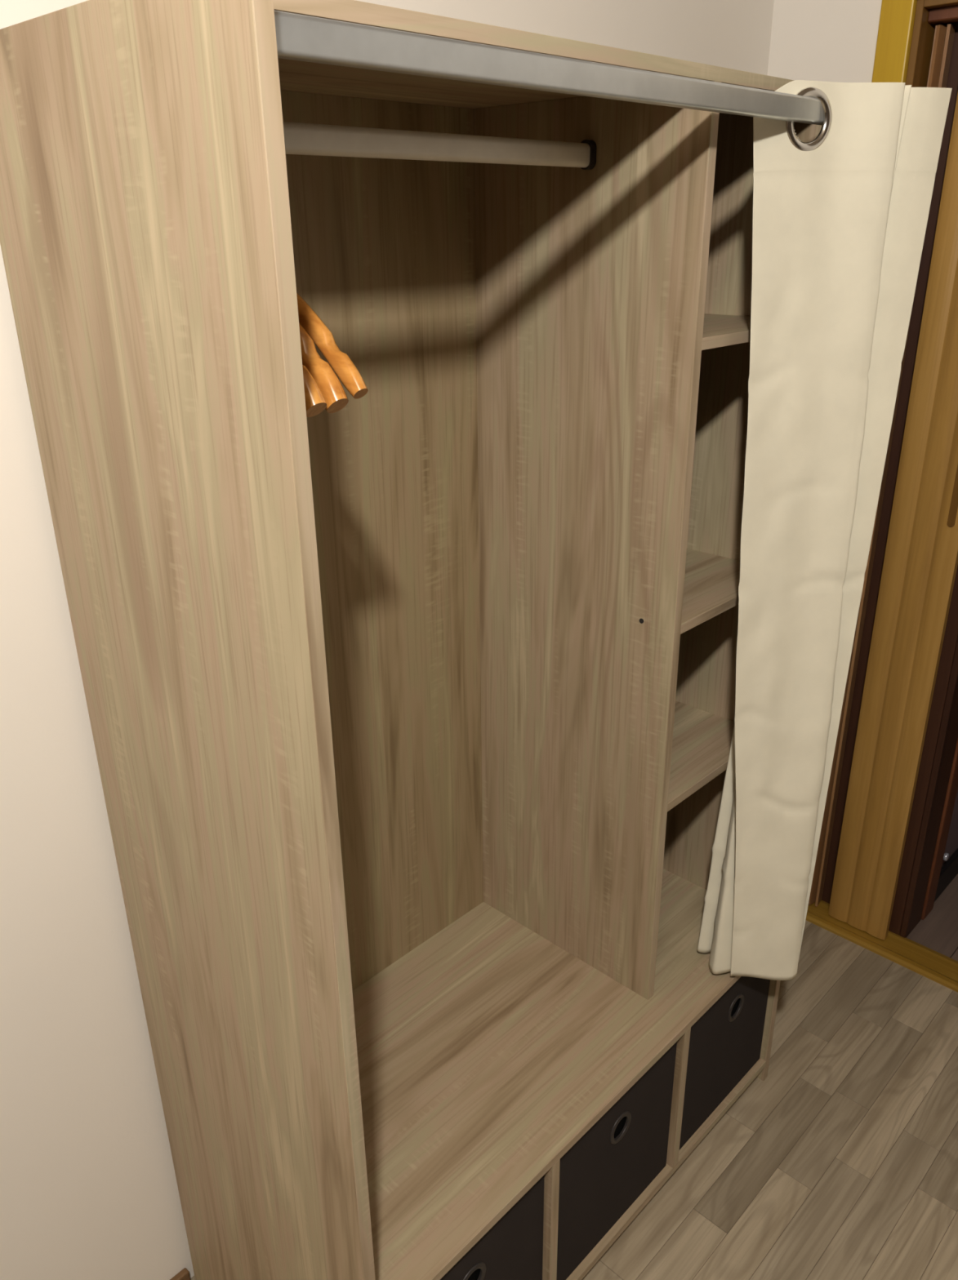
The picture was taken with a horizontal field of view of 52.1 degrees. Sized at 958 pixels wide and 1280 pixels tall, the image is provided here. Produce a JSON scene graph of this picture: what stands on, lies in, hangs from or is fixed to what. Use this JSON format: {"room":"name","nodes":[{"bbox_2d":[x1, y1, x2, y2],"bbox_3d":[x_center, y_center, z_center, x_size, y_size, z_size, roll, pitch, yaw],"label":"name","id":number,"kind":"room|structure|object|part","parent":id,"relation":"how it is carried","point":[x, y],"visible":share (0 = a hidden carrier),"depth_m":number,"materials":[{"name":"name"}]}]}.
{"room":"bedroom","nodes":[
{"label":"bedroom","id":0,"kind":"room"},
{"bbox_2d":[0,0,773,1279],"bbox_3d":[-0.825,-0.005,0.984,0.100,2.770,4.235,20,31,40],"label":"wall","id":1,"kind":"structure","parent":0,"point":[89,1188],"depth_m":1.39,"materials":[{"name":"paint"}]},
{"bbox_2d":[169,1267,190,1279],"bbox_3d":[-1.335,1.460,0.922,0.013,0.036,2.396,20,31,40],"label":"baseboard","id":2,"kind":"structure","parent":1,"relation":"attached to","point":[184,1274],"depth_m":1.70,"materials":[{"name":"brown wood"}]},
{"bbox_2d":[190,873,957,1279],"bbox_3d":[1.322,1.489,0.882,3.920,0.050,6.000,20,31,40],"label":"floor","id":3,"kind":"structure","parent":0,"point":[841,1163],"depth_m":1.95,"materials":[{"name":"grey wood"}]},
{"bbox_2d":[0,0,822,1279],"bbox_3d":[0.053,0.173,1.550,0.500,1.879,1.094,20,31,40],"label":"wardrobe","id":4,"kind":"object","parent":3,"relation":"on","point":[411,704],"visible":0.8,"depth_m":1.39,"materials":[{"name":"brown wood"}]},
{"bbox_3d":[-0.319,0.329,1.194,0.499,1.879,0.017,20,31,40],"label":"panel","id":5,"kind":"part","parent":4,"relation":"part of","materials":[{"name":"brown wood"}]},
{"bbox_2d":[302,364,326,417],"bbox_3d":[-0.305,-0.378,0.970,0.447,0.264,0.022,20,30,39],"label":"hanger","id":6,"kind":"object","parent":4,"relation":"hanging from","point":[315,402],"visible":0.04,"depth_m":0.88,"materials":[{"name":"brown wood"}]},
{"bbox_2d":[298,322,348,413],"bbox_3d":[-0.286,-0.386,0.988,0.448,0.264,0.021,20,31,40],"label":"hanger","id":7,"kind":"object","parent":4,"relation":"hanging from","point":[333,393],"visible":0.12,"depth_m":0.89,"materials":[{"name":"brown wood"}]},
{"bbox_2d":[296,292,368,399],"bbox_3d":[-0.265,-0.394,0.991,0.443,0.252,0.016,20,31,40],"label":"hanger","id":8,"kind":"object","parent":4,"relation":"hanging from","point":[340,362],"visible":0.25,"depth_m":0.90,"materials":[{"name":"brown wood"}]},
{"bbox_3d":[-0.125,0.096,1.702,0.005,1.820,1.060,20,31,40],"label":"panel","id":9,"kind":"part","parent":4,"relation":"part of","materials":[{"name":"brown wood"}]},
{"bbox_3d":[-0.093,-0.564,1.116,0.017,0.030,0.710,20,31,40],"label":"hanging rail","id":10,"kind":"part","parent":4,"relation":"part of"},
{"bbox_2d":[440,1175,543,1279],"bbox_3d":[-0.179,0.940,1.587,0.460,0.326,0.336,20,31,40],"label":"storage box","id":11,"kind":"object","parent":4,"relation":"on","point":[512,1249],"visible":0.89,"depth_m":1.48,"materials":[{"name":"grey fabric"}]},
{"bbox_3d":[0.012,-0.695,1.212,0.415,0.016,1.060,20,31,40],"label":"panel","id":12,"kind":"part","parent":4,"relation":"part of","materials":[{"name":"brown wood"}]},
{"bbox_3d":[0.061,0.668,1.759,0.493,0.016,1.060,20,31,40],"label":"floor panel","id":13,"kind":"part","parent":4,"relation":"part of","materials":[{"name":"brown wood"}]},
{"bbox_3d":[0.193,-0.599,1.065,0.018,0.029,1.058,20,31,40],"label":"curtain rail","id":14,"kind":"part","parent":4,"relation":"part of","materials":[{"name":"grey metal"}]},
{"bbox_2d":[555,1041,676,1279],"bbox_3d":[0.071,0.835,1.827,0.460,0.326,0.338,20,31,40],"label":"storage box","id":15,"kind":"object","parent":4,"relation":"on","point":[607,1169],"visible":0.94,"depth_m":1.68,"materials":[{"name":"grey fabric"}]},
{"bbox_3d":[0.065,0.992,1.897,0.493,0.016,1.060,20,31,40],"label":"panel","id":16,"kind":"part","parent":4,"relation":"part of","materials":[{"name":"brown wood"}]},
{"bbox_2d":[667,700,733,803],"bbox_3d":[0.278,0.176,1.867,0.409,0.016,0.331,20,31,40],"label":"shelf","id":17,"kind":"object","parent":4,"relation":"attached to","point":[702,733],"depth_m":1.80,"materials":[{"name":"brown wood"}]},
{"bbox_2d":[680,548,739,623],"bbox_3d":[0.274,-0.118,1.742,0.409,0.016,0.331,20,31,40],"label":"shelf","id":18,"kind":"object","parent":4,"relation":"attached to","point":[712,575],"depth_m":1.66,"materials":[{"name":"brown wood"}]},
{"bbox_2d":[679,976,769,1149],"bbox_3d":[0.319,0.731,2.064,0.460,0.326,0.328,20,31,40],"label":"storage box","id":19,"kind":"object","parent":4,"relation":"on","point":[725,1042],"visible":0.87,"depth_m":1.92,"materials":[{"name":"grey fabric"}]},
{"bbox_2d":[702,313,750,337],"bbox_3d":[0.270,-0.505,1.577,0.409,0.016,0.331,20,31,40],"label":"shelf","id":20,"kind":"object","parent":4,"relation":"attached to","point":[714,325],"depth_m":1.48,"materials":[{"name":"brown wood"}]},
{"bbox_3d":[0.425,0.016,1.907,0.499,1.879,0.017,20,31,40],"label":"panel","id":21,"kind":"part","parent":4,"relation":"part of","materials":[{"name":"brown wood"}]},
{"bbox_2d":[697,80,951,980],"bbox_3d":[0.525,-0.074,1.589,0.172,1.452,0.314,20,31,40],"label":"curtain","id":22,"kind":"object","parent":4,"relation":"hanging from","point":[839,217],"visible":1,"depth_m":1.48,"materials":[{"name":"beige fabric"}]},
{"bbox_2d":[767,0,881,82],"bbox_3d":[2.056,-0.077,1.068,3.920,2.770,0.100,20,31,40],"label":"wall","id":23,"kind":"structure","parent":0,"point":[811,40],"depth_m":1.94,"materials":[{"name":"paint"}]},
{"bbox_2d":[805,0,957,992],"bbox_3d":[1.156,-0.157,1.961,0.970,2.137,0.116,20,31,40],"label":"door frame","id":24,"kind":"structure","parent":23,"relation":"in","point":[913,47],"depth_m":2.19,"materials":[{"name":"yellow wood"}]},
{"bbox_3d":[0.999,-0.318,2.047,0.015,0.170,0.003,20,31,40],"label":"finger pull","id":25,"kind":"part","parent":24,"relation":"part of","materials":[{"name":"brown wood"}]},
{"bbox_2d":[821,22,957,935],"bbox_3d":[0.984,-0.220,2.196,0.236,2.074,0.005,20,31,40],"label":"trim","id":26,"kind":"structure","parent":23,"relation":"attached to","point":[950,635],"depth_m":2.26,"materials":[{"name":"red wood"}]},
{"bbox_2d":[941,789,957,866],"bbox_3d":[1.541,-0.797,2.774,0.474,2.770,1.865,20,31,40],"label":"wall","id":27,"kind":"structure","parent":0,"point":[951,845],"depth_m":2.65,"materials":[{"name":"paint"}]},
{"bbox_2d":[898,636,957,937],"bbox_3d":[1.110,-0.202,2.148,0.015,2.074,0.106,20,31,40],"label":"trim","id":28,"kind":"structure","parent":27,"relation":"attached to","point":[947,737],"depth_m":2.39,"materials":[{"name":"red wood"}]},
{"bbox_2d":[920,738,957,919],"bbox_3d":[1.172,-0.238,2.200,0.022,2.100,0.066,20,31,40],"label":"trim","id":29,"kind":"structure","parent":27,"relation":"attached to","point":[952,788],"depth_m":2.50,"materials":[{"name":"red wood"}]},
{"bbox_2d":[933,848,957,901],"bbox_3d":[1.791,0.431,3.181,0.014,0.085,1.695,20,31,40],"label":"baseboard","id":30,"kind":"structure","parent":27,"relation":"attached to","point":[948,870],"depth_m":2.68,"materials":[{"name":"black plastic"}]},
{"bbox_2d":[942,852,948,861],"bbox_3d":[1.228,0.571,2.595,0.024,0.030,0.030,20,31,40],"label":"door stop","id":31,"kind":"object","parent":27,"relation":"attached to","point":[945,857],"visible":0.54,"depth_m":2.58,"materials":[{"name":"metal"}]}
]}

